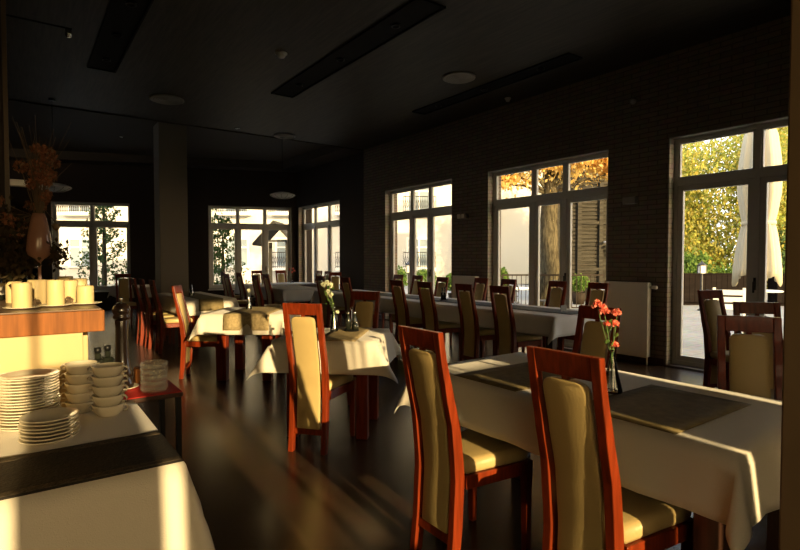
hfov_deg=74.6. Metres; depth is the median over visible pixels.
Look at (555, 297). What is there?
dining chair
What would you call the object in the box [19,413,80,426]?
dinner plate
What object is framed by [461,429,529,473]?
seat cushion
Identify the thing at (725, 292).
garden chair
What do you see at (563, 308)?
napkin holder
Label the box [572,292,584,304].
pot
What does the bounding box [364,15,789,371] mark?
wall
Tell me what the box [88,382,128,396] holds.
cup
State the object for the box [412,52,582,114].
recessed light slot
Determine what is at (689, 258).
bush
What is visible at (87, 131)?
ceiling
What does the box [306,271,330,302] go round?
dining chair
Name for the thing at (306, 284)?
tablecloth
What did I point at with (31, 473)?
table runner
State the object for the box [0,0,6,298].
pillar
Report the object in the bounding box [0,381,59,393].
dinner plate
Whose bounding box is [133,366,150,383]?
wooden box
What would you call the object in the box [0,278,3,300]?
bottle
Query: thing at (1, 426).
dinner plate
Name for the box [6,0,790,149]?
ceiling
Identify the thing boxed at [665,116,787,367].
door
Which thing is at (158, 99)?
grille
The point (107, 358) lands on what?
oil cruet
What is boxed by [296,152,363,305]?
wall
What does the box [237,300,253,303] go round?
seat cushion
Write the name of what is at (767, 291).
garden table
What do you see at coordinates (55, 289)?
pillar candle
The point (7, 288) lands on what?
pillar candle
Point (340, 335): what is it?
table runner
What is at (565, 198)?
window
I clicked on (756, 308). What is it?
dining chair
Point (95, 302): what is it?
saucer
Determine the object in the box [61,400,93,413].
cup
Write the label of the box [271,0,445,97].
recessed light slot
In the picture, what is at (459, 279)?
radiator
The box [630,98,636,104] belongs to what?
sensor
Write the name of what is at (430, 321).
dining chair
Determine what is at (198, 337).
seat cushion
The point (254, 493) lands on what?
floor
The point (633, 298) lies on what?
radiator
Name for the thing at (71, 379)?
cup
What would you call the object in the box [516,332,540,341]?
seat cushion
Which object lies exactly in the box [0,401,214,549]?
tablecloth
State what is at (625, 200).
wall lamp
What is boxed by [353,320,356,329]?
bottle
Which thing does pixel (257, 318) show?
table runner
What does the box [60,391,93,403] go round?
cup
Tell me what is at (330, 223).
window
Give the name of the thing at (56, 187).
pendant lamp
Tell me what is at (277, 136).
grille
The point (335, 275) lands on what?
dining chair
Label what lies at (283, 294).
tablecloth
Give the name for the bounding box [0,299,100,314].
countertop
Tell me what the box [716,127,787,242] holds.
broadleaf tree
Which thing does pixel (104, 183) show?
wall
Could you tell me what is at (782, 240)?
conifer
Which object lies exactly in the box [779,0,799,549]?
pillar
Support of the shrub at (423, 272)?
on the terrace
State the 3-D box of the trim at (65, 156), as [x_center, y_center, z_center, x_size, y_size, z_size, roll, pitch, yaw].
[-7.694,-3.057,13.812,9.780,0.210,0.496,0,2,-16]
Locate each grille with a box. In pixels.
[153,96,179,103]
[276,135,292,138]
[446,74,471,82]
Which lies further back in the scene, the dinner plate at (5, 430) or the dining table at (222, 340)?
the dining table at (222, 340)
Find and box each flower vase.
[246,288,251,308]
[321,280,338,330]
[591,299,622,393]
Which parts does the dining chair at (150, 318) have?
post, panel, post, leg, leg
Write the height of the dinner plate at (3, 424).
0.017 m
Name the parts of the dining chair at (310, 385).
post, rail, panel, rail, post, seat frame, leg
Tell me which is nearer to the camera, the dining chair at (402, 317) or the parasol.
the dining chair at (402, 317)
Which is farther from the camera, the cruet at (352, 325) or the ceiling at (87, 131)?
the ceiling at (87, 131)
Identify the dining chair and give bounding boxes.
[115,274,137,326]
[131,278,170,345]
[138,279,180,348]
[149,280,192,353]
[171,285,216,378]
[220,272,239,299]
[223,274,253,306]
[236,272,255,303]
[251,270,261,305]
[251,275,282,306]
[262,274,292,304]
[275,270,294,302]
[282,303,355,454]
[298,271,321,303]
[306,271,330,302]
[315,276,344,327]
[329,272,341,320]
[340,277,373,326]
[347,291,379,404]
[372,274,403,328]
[389,275,422,332]
[390,280,421,347]
[398,325,532,549]
[417,281,460,358]
[434,277,448,340]
[449,278,487,344]
[455,283,494,360]
[489,285,542,355]
[493,279,516,353]
[521,281,566,352]
[527,346,692,549]
[560,282,608,350]
[572,305,620,368]
[697,290,730,390]
[717,315,782,400]
[733,302,782,398]
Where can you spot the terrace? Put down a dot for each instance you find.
(693, 339)
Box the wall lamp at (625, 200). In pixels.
[622,196,638,204]
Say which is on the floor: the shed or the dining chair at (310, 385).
the dining chair at (310, 385)
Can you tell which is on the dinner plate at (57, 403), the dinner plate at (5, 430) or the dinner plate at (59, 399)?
the dinner plate at (59, 399)
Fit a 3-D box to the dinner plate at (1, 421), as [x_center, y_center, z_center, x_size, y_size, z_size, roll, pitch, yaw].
[-1.326,0.504,1.876,0.194,0.017,0.194,-1,2,-36]
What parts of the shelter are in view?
post, post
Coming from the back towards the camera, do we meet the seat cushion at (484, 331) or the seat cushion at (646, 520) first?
the seat cushion at (484, 331)
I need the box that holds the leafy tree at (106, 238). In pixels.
[72,206,126,285]
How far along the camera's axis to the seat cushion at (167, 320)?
7.58 m
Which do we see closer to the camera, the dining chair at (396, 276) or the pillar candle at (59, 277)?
the pillar candle at (59, 277)
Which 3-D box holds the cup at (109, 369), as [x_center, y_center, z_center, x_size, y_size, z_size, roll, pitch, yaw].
[-1.123,0.368,2.020,0.112,0.044,0.112,1,2,39]
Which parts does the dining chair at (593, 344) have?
post, panel, rail, post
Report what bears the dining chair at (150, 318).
on the floor
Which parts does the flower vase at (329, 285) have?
glass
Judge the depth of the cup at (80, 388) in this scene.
2.02 m
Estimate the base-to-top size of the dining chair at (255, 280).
1.050 m
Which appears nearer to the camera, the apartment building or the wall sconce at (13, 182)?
the wall sconce at (13, 182)
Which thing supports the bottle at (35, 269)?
on the buffet counter at (39, 337)
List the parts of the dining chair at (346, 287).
post, rail, panel, post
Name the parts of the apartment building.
balcony railing, pane, pane, pane, balcony railing, pane, balcony railing, pane, balcony railing, balcony railing, pane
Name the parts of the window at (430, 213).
sash, sash, sash, sash, sash, sash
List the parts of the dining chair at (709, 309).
post, rail, panel, seat frame, post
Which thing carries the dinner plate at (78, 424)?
on the dinner plate at (79, 427)
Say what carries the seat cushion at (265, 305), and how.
on the dining chair at (255, 280)
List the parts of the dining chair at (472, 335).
post, rail, panel, rail, post, leg, seat frame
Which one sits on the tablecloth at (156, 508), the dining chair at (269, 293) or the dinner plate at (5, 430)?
the dinner plate at (5, 430)
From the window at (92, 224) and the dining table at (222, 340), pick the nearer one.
the dining table at (222, 340)
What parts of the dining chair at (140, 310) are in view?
post, panel, post, leg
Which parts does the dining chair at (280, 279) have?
panel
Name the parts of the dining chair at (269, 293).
post, panel, post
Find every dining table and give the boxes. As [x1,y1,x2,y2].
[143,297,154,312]
[165,311,197,348]
[217,335,281,380]
[264,300,317,324]
[287,373,378,439]
[515,455,778,549]
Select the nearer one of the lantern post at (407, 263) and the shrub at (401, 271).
the lantern post at (407, 263)
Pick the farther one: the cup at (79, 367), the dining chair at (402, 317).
the dining chair at (402, 317)
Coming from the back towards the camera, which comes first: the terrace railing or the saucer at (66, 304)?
the terrace railing
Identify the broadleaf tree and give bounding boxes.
[682,136,740,272]
[692,127,787,288]
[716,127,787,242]
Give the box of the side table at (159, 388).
[123,377,182,457]
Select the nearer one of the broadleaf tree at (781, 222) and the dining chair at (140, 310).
the dining chair at (140, 310)
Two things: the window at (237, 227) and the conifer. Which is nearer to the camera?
the window at (237, 227)
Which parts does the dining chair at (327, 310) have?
post, panel, post, seat frame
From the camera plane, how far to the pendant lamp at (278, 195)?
10.83 m
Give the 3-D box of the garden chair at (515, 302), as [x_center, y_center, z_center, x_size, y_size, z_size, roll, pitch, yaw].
[2.344,0.584,11.194,0.420,0.915,0.485,0,2,11]
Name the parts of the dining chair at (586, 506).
post, rail, panel, post, seat frame, leg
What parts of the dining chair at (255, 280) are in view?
post, panel, post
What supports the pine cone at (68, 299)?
on the buffet counter at (39, 337)
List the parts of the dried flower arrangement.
stem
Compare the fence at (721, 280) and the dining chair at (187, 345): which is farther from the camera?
the fence at (721, 280)
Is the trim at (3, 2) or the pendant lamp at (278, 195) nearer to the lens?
the trim at (3, 2)
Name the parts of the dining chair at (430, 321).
post, rail, panel, post, seat frame, leg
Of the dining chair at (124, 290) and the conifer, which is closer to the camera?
the dining chair at (124, 290)
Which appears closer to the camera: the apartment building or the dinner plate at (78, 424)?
the dinner plate at (78, 424)
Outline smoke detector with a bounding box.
[275,51,286,58]
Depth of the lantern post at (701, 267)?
13.98 m
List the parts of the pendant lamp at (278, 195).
lamp shade, cord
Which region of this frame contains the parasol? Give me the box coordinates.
[732,129,782,333]
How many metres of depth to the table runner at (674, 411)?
2.09 m
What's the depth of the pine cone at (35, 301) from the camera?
2.37 m
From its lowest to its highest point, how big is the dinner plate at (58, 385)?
0.017 m
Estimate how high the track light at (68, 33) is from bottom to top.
0.063 m
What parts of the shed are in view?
post, post, rail, rail, post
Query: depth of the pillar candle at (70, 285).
2.59 m
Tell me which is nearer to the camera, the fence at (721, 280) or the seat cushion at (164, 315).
the seat cushion at (164, 315)
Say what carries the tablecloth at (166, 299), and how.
on the dining table at (195, 318)
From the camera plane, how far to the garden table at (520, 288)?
11.95 m
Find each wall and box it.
[9,160,311,308]
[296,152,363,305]
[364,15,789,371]
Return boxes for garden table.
[514,287,528,300]
[766,290,783,292]
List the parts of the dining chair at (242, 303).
panel, post, seat frame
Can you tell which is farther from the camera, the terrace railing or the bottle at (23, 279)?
the terrace railing
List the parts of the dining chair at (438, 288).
post, panel, rail, post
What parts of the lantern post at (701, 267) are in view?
post, lamp glass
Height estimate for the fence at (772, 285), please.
1.331 m
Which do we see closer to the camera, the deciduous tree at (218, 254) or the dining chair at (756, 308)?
the dining chair at (756, 308)
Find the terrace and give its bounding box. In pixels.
[339,284,783,357]
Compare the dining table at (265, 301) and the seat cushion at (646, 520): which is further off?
the dining table at (265, 301)
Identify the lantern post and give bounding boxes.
[405,261,408,293]
[697,261,706,310]
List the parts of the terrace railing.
rail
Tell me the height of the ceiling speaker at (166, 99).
0.029 m
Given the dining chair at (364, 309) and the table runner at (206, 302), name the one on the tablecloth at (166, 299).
the table runner at (206, 302)
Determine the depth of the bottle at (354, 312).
4.36 m
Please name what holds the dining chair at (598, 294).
on the floor
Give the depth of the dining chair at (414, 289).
9.62 m
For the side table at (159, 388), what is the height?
0.746 m
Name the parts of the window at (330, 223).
sash, sash, sash, sash, sash, sash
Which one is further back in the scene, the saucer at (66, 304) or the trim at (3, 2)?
the trim at (3, 2)
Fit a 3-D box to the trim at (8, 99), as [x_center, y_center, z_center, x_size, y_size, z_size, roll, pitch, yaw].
[-4.758,-2.925,9.463,8.530,0.210,0.038,-1,2,-36]
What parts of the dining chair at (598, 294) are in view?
leg, seat frame, post, panel, rail, post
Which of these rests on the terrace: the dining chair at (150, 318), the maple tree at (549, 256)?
the maple tree at (549, 256)
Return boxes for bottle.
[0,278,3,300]
[20,265,27,281]
[30,265,37,279]
[346,311,350,329]
[352,311,356,328]
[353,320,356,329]
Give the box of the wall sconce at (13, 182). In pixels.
[10,179,26,186]
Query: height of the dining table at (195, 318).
0.742 m
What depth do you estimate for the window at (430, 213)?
11.02 m
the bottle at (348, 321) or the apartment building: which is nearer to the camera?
the bottle at (348, 321)
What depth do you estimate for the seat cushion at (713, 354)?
4.87 m
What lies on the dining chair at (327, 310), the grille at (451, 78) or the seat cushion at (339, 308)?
the seat cushion at (339, 308)
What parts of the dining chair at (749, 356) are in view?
post, rail, panel, post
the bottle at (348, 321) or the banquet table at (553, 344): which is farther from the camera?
the banquet table at (553, 344)
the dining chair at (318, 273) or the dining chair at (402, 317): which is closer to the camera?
the dining chair at (402, 317)
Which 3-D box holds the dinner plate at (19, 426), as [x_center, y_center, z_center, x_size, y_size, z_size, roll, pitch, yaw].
[-1.160,0.492,1.735,0.170,0.017,0.170,-1,2,-36]
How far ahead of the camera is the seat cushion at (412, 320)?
7.50 m
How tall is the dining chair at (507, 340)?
1.050 m
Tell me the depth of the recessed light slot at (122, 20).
5.89 m
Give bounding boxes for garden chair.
[514,283,519,303]
[713,287,745,333]
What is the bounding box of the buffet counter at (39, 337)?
[0,299,104,406]
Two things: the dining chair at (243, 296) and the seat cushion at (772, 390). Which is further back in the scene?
the dining chair at (243, 296)
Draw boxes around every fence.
[683,262,745,304]
[767,261,784,305]
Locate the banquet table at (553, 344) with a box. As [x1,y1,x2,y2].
[324,327,556,349]
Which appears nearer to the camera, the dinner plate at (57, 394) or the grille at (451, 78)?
the dinner plate at (57, 394)
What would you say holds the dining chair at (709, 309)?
on the floor
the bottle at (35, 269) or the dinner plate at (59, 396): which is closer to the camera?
the dinner plate at (59, 396)
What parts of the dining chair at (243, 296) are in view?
post, panel, post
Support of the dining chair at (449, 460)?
on the floor
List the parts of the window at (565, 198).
sash, sash, sash, sash, sash, sash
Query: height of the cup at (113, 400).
0.044 m
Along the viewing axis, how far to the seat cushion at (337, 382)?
3.83 m
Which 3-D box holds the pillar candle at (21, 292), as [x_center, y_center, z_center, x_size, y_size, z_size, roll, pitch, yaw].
[-1.638,0.083,2.274,0.074,0.117,0.074,-1,2,-36]
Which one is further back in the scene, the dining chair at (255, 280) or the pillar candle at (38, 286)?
the dining chair at (255, 280)
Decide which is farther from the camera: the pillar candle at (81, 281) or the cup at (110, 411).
the pillar candle at (81, 281)
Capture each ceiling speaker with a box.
[149,94,183,104]
[274,133,294,138]
[442,71,474,83]
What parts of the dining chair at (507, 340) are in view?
post, rail, panel, post, seat frame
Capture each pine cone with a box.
[32,298,40,304]
[65,296,73,302]
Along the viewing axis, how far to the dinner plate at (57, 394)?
1.82 m
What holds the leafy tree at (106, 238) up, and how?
on the pavement
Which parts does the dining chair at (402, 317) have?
post, rail, panel, post, seat frame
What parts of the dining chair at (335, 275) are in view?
panel, rail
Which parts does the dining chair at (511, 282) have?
panel, rail, post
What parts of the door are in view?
sash, sash, handle, sash, sash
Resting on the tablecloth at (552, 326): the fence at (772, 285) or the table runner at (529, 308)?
the table runner at (529, 308)
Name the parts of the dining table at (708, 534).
leg, leg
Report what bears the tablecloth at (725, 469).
on the dining table at (708, 534)
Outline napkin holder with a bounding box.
[560,305,566,311]
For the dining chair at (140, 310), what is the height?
1.050 m
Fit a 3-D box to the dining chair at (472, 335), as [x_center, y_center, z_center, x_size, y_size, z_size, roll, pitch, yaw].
[0.973,0.628,6.490,0.538,1.050,0.396,-1,2,-36]
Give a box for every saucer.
[2,305,40,309]
[40,303,72,306]
[69,301,100,304]
[123,383,138,389]
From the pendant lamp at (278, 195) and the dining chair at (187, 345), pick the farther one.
the pendant lamp at (278, 195)
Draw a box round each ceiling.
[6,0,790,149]
[8,101,323,161]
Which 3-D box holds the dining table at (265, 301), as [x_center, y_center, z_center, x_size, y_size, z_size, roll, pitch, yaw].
[-2.348,0.641,11.113,0.840,0.742,1.360,-1,2,-36]
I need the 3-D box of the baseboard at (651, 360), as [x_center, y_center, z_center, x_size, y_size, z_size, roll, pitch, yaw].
[3.098,1.094,6.949,0.017,0.090,0.780,-1,2,-36]
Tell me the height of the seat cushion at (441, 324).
0.064 m
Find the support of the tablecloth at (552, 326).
on the banquet table at (553, 344)
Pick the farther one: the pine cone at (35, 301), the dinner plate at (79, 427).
the pine cone at (35, 301)
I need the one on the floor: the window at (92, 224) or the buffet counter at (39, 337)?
the buffet counter at (39, 337)
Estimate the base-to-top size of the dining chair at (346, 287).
1.050 m
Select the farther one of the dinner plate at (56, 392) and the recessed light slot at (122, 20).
the recessed light slot at (122, 20)
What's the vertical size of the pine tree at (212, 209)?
4.490 m
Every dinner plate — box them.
[0,368,59,381]
[0,373,59,384]
[0,376,59,387]
[0,379,59,390]
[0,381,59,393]
[0,384,59,396]
[0,387,59,399]
[0,390,59,402]
[0,392,59,405]
[0,395,60,407]
[0,398,60,410]
[0,401,60,413]
[0,403,60,416]
[0,406,60,419]
[0,419,18,422]
[0,423,18,425]
[0,425,17,428]
[0,429,18,431]
[17,417,78,430]
[18,423,79,437]
[18,431,78,444]
[19,407,79,423]
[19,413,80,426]
[19,419,79,433]
[19,426,80,441]
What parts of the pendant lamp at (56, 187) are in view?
cord, lamp shade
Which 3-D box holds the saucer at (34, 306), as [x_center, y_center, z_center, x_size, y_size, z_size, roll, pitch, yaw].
[-1.638,0.141,2.276,0.140,0.010,0.140,-1,2,-36]
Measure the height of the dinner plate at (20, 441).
0.017 m
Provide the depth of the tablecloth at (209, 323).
5.69 m
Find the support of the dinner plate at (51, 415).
on the dinner plate at (79, 414)
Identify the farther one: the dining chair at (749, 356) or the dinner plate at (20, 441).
the dining chair at (749, 356)
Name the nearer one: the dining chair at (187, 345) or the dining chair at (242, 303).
the dining chair at (187, 345)
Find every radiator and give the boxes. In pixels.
[452,275,478,297]
[604,281,657,364]
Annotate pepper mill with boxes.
[112,297,133,388]
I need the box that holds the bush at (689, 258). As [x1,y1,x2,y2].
[684,245,713,271]
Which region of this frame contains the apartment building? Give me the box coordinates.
[57,171,541,283]
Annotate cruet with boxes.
[92,347,103,362]
[102,345,113,362]
[344,306,358,331]
[441,287,446,300]
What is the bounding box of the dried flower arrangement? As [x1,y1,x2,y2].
[0,117,72,287]
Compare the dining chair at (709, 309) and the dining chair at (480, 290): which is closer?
the dining chair at (709, 309)
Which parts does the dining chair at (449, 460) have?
post, rail, panel, rail, post, leg, seat frame, leg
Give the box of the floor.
[88,306,766,549]
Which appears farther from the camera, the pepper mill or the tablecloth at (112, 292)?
the tablecloth at (112, 292)
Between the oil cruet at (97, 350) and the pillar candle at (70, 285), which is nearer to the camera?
the oil cruet at (97, 350)
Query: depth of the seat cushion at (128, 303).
10.37 m
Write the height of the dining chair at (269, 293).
1.050 m
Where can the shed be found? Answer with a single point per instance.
(588, 217)
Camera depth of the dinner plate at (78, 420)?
1.70 m
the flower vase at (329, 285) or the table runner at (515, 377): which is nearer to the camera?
the table runner at (515, 377)
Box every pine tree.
[211,209,233,282]
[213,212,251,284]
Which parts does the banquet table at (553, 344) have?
leg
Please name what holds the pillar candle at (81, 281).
on the buffet counter at (39, 337)
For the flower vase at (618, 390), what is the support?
on the tablecloth at (725, 469)
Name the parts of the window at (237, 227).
sash, sash, sash, sash, sash, sash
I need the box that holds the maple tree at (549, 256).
[440,149,690,305]
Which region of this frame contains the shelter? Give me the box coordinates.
[252,220,286,282]
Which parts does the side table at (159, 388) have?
leg, leg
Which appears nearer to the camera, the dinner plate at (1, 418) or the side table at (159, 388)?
the dinner plate at (1, 418)
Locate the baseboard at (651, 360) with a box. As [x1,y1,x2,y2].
[607,353,663,365]
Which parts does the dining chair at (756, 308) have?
post, rail, panel, post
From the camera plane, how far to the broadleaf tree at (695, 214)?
18.13 m
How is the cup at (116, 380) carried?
on the cup at (114, 390)
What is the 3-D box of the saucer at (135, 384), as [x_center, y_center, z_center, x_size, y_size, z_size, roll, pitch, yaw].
[-1.291,0.523,2.443,0.142,0.012,0.142,-1,2,-36]
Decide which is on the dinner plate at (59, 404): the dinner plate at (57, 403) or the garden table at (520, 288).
the dinner plate at (57, 403)
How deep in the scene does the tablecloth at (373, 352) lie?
3.82 m
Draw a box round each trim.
[1,0,9,213]
[8,99,342,147]
[9,148,296,172]
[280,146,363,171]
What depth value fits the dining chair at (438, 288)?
8.72 m
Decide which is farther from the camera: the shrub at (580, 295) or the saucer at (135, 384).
the shrub at (580, 295)
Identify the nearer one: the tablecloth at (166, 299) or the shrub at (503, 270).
the tablecloth at (166, 299)
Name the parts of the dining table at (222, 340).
leg, leg, leg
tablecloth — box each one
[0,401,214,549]
[107,284,151,298]
[152,292,238,315]
[189,307,300,339]
[234,282,316,296]
[247,327,401,383]
[253,286,317,303]
[310,289,610,344]
[394,352,781,549]
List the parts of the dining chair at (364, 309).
post, panel, rail, post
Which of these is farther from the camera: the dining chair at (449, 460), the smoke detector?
the smoke detector
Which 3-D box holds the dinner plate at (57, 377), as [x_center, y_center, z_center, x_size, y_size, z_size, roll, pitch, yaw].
[-1.327,0.382,1.870,0.194,0.017,0.194,-1,2,-36]
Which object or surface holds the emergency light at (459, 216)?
attached to the wall at (741, 77)
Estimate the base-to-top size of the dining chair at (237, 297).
1.050 m
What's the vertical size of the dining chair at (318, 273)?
1.050 m
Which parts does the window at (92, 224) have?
sash, sash, sash, sash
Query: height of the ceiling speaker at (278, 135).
0.029 m
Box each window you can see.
[51,201,130,291]
[208,205,291,289]
[298,200,339,289]
[385,178,451,318]
[487,149,608,347]
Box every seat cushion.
[117,302,136,305]
[153,314,176,320]
[164,316,192,323]
[187,335,216,340]
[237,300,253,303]
[264,304,282,306]
[321,374,352,390]
[330,306,344,310]
[409,317,421,323]
[438,321,459,328]
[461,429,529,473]
[479,327,494,335]
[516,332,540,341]
[621,486,691,543]
[710,351,728,361]
[771,389,773,398]
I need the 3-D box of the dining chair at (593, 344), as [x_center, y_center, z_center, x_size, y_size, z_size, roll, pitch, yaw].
[1.050,0.729,3.172,0.538,1.050,0.396,-1,2,-36]
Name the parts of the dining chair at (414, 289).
leg, post, panel, rail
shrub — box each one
[397,265,407,286]
[416,269,436,288]
[443,272,450,297]
[501,267,509,284]
[572,273,589,304]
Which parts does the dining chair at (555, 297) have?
leg, post, panel, rail, post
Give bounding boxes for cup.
[60,360,98,374]
[60,372,93,384]
[60,382,93,393]
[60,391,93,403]
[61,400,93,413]
[87,362,128,377]
[87,372,128,386]
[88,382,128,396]
[88,401,128,416]
[89,392,127,406]
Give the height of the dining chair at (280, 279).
1.050 m
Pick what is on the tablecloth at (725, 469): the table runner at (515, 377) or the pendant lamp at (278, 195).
the table runner at (515, 377)
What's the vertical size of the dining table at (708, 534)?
0.742 m
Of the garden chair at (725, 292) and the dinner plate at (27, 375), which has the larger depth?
the garden chair at (725, 292)
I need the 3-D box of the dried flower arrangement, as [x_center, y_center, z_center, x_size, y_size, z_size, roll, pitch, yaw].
[-1.905,-0.323,2.593,0.481,0.918,0.411,-1,2,-37]
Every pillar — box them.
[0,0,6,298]
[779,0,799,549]
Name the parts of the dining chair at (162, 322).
post, panel, post, seat frame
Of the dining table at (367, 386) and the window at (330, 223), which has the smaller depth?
the dining table at (367, 386)
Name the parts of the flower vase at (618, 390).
stem, stem, stem, glass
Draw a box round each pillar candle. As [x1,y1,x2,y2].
[5,281,21,302]
[11,282,32,307]
[27,278,46,303]
[46,279,64,304]
[58,276,72,279]
[64,280,77,301]
[72,278,86,285]
[76,284,93,302]
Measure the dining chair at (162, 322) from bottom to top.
1.050 m
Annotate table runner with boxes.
[0,430,183,500]
[168,292,223,310]
[223,307,282,330]
[318,327,372,341]
[330,290,577,314]
[454,362,574,391]
[593,384,750,434]
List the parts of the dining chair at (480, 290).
leg, post, panel, rail, post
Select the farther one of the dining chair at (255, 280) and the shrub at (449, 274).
the shrub at (449, 274)
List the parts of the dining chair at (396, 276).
leg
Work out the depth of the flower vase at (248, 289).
6.21 m
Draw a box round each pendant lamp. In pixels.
[38,98,71,191]
[270,137,294,198]
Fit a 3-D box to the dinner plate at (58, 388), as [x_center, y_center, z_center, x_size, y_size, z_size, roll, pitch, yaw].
[-1.327,0.422,1.873,0.194,0.017,0.194,-1,2,-36]
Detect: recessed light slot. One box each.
[87,0,153,72]
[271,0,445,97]
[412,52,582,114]
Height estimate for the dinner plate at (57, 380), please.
0.017 m
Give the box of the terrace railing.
[501,274,605,307]
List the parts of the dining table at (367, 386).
leg, leg, leg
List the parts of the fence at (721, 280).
cap rail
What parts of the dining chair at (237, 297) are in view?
panel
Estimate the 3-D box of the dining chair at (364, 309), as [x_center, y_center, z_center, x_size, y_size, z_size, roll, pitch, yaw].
[-0.398,0.683,4.656,0.396,1.050,0.538,1,2,18]
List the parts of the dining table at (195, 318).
leg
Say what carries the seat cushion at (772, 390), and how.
on the dining chair at (756, 308)
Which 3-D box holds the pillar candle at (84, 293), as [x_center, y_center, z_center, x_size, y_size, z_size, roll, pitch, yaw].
[-1.499,0.089,2.500,0.073,0.092,0.073,-1,2,-36]
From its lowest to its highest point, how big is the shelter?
2.860 m
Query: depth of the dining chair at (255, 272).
13.75 m
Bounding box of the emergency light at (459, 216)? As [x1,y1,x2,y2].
[457,214,467,218]
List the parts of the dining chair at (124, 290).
post, rail, panel, post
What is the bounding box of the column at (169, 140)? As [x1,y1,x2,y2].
[153,122,188,313]
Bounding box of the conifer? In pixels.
[777,217,785,272]
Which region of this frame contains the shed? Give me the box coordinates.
[542,167,607,300]
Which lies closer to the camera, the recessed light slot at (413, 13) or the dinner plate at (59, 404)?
the dinner plate at (59, 404)
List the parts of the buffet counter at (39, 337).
panel, panel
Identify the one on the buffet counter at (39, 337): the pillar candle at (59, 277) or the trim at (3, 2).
the pillar candle at (59, 277)
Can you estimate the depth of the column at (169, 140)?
10.66 m
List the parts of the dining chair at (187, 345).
rail, post, panel, post, seat frame, leg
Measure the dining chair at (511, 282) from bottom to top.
1.050 m
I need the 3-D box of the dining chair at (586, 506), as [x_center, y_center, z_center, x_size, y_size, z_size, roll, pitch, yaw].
[0.736,0.768,1.869,0.538,1.050,0.396,-1,2,-36]
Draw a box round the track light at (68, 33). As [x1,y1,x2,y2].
[6,14,71,37]
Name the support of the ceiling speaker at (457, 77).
attached to the ceiling at (219, 57)
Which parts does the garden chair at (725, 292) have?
post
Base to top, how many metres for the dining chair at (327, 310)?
1.050 m
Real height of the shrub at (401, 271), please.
1.216 m

